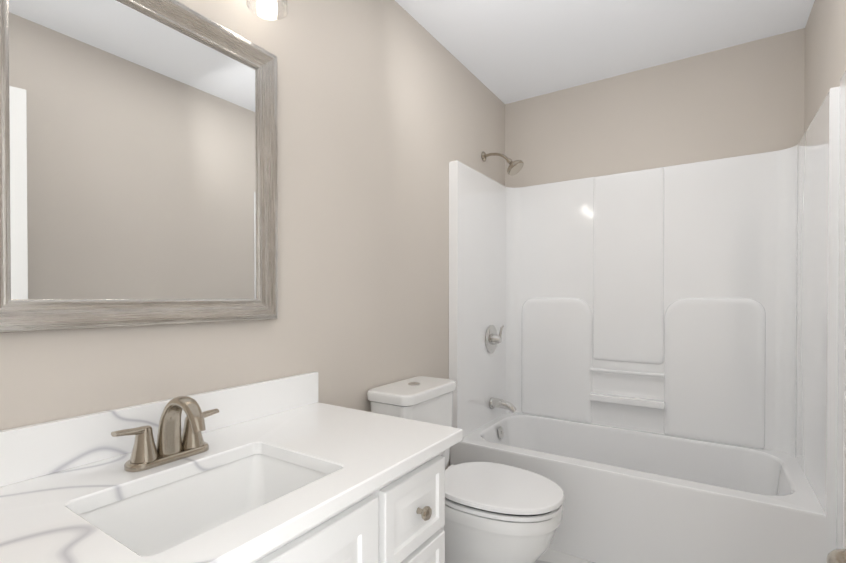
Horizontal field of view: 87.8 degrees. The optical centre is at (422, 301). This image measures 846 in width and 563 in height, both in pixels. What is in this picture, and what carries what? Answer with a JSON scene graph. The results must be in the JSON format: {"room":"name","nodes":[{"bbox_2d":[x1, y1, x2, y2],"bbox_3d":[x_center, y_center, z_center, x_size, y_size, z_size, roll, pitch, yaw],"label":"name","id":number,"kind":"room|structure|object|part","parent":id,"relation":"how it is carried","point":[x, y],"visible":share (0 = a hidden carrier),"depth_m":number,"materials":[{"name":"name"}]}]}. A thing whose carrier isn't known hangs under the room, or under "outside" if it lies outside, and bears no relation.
{"room":"bathroom","nodes":[
{"label":"bathroom","id":0,"kind":"room"},
{"bbox_2d":[0,0,504,469],"bbox_3d":[-0.287,-0.077,1.763,0.100,2.460,3.110,0,1,33],"label":"wall","id":1,"kind":"structure","parent":0,"point":[388,111],"depth_m":1.62,"materials":[{"name":"paint"}]},
{"bbox_2d":[0,0,277,332],"bbox_3d":[-0.647,-0.349,1.086,0.031,0.815,0.685,0,1,33],"label":"mirror","id":2,"kind":"object","parent":1,"relation":"attached to","point":[138,165],"visible":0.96,"depth_m":1.04,"materials":[{"name":"silver glass"}]},
{"bbox_2d":[246,0,287,19],"bbox_3d":[-0.601,-0.951,1.053,0.140,0.221,0.633,0,1,33],"label":"sconce","id":3,"kind":"object","parent":1,"relation":"attached to","point":[268,2],"visible":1,"depth_m":1.29,"materials":[{"name":"white glass"}]},
{"bbox_2d":[481,151,523,175],"bbox_3d":[0.470,-0.819,2.594,0.249,0.170,0.106,0,1,33],"label":"shower head","id":4,"kind":"object","parent":1,"relation":"attached to","point":[515,167],"visible":1,"depth_m":2.56},
{"bbox_2d":[535,548,593,562],"bbox_3d":[0.395,1.206,1.329,1.730,0.100,3.110,0,1,33],"label":"floor","id":5,"kind":"structure","parent":0,"point":[548,555],"depth_m":1.97,"materials":[{"name":"tile"}]},
{"bbox_2d":[0,372,462,562],"bbox_3d":[-0.425,0.705,0.929,0.585,0.910,1.070,0,1,33],"label":"bathroom vanity","id":6,"kind":"object","parent":5,"relation":"on","point":[289,469],"visible":0.96,"depth_m":0.94,"materials":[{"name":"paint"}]},
{"bbox_2d":[111,396,218,471],"bbox_3d":[-0.530,0.280,0.964,0.161,0.147,0.226,0,1,33],"label":"faucet","id":7,"kind":"object","parent":6,"relation":"on","point":[170,446],"visible":1,"depth_m":0.96,"materials":[{"name":"silver metal"}]},
{"bbox_2d":[367,376,564,562],"bbox_3d":[0.175,0.748,1.708,0.726,0.810,0.396,0,1,33],"label":"toilet","id":8,"kind":"object","parent":5,"relation":"on","point":[498,513],"visible":0.73,"depth_m":1.55,"materials":[{"name":"ceramic"}]},
{"bbox_2d":[449,71,845,562],"bbox_3d":[0.958,0.197,2.182,1.526,1.904,0.848,0,1,33],"label":"shower","id":9,"kind":"object","parent":5,"relation":"on","point":[661,368],"depth_m":2.28,"materials":[{"name":"plastic"}]},
{"bbox_3d":[0.444,0.227,2.620,0.080,0.172,0.172,0,1,33],"label":"tub shower handle","id":10,"kind":"part","parent":9,"relation":"part of","materials":[{"name":"silver metal"}]},
{"bbox_2d":[489,397,516,412],"bbox_3d":[0.477,0.616,2.602,0.159,0.075,0.068,0,1,33],"label":"spout","id":11,"kind":"object","parent":9,"relation":"attached to","point":[499,403],"visible":1,"depth_m":2.59,"materials":[{"name":"silver metal"}]},
{"bbox_2d":[395,0,814,103],"bbox_3d":[0.395,-1.353,1.307,1.730,0.100,3.110,0,1,33],"label":"ceiling","id":12,"kind":"structure","parent":0,"point":[507,51],"depth_m":2.15,"materials":[{"name":"paint"}]},
{"bbox_2d":[505,28,804,187],"bbox_3d":[1.218,-0.084,2.579,1.530,2.460,0.100,0,1,33],"label":"wall","id":13,"kind":"structure","parent":0,"point":[747,98],"depth_m":2.42,"materials":[{"name":"paint"}]},
{"bbox_2d":[804,0,845,133],"bbox_3d":[1.078,-0.070,0.873,0.100,2.460,3.110,0,1,33],"label":"wall","id":14,"kind":"structure","parent":0,"point":[825,48],"depth_m":1.77,"materials":[{"name":"paint"}]},
{"bbox_2d":[827,549,845,562],"bbox_3d":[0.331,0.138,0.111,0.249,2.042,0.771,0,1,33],"label":"door knob","id":15,"kind":"object","parent":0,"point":[836,556],"depth_m":0.41,"materials":[{"name":"metal"}]}
]}

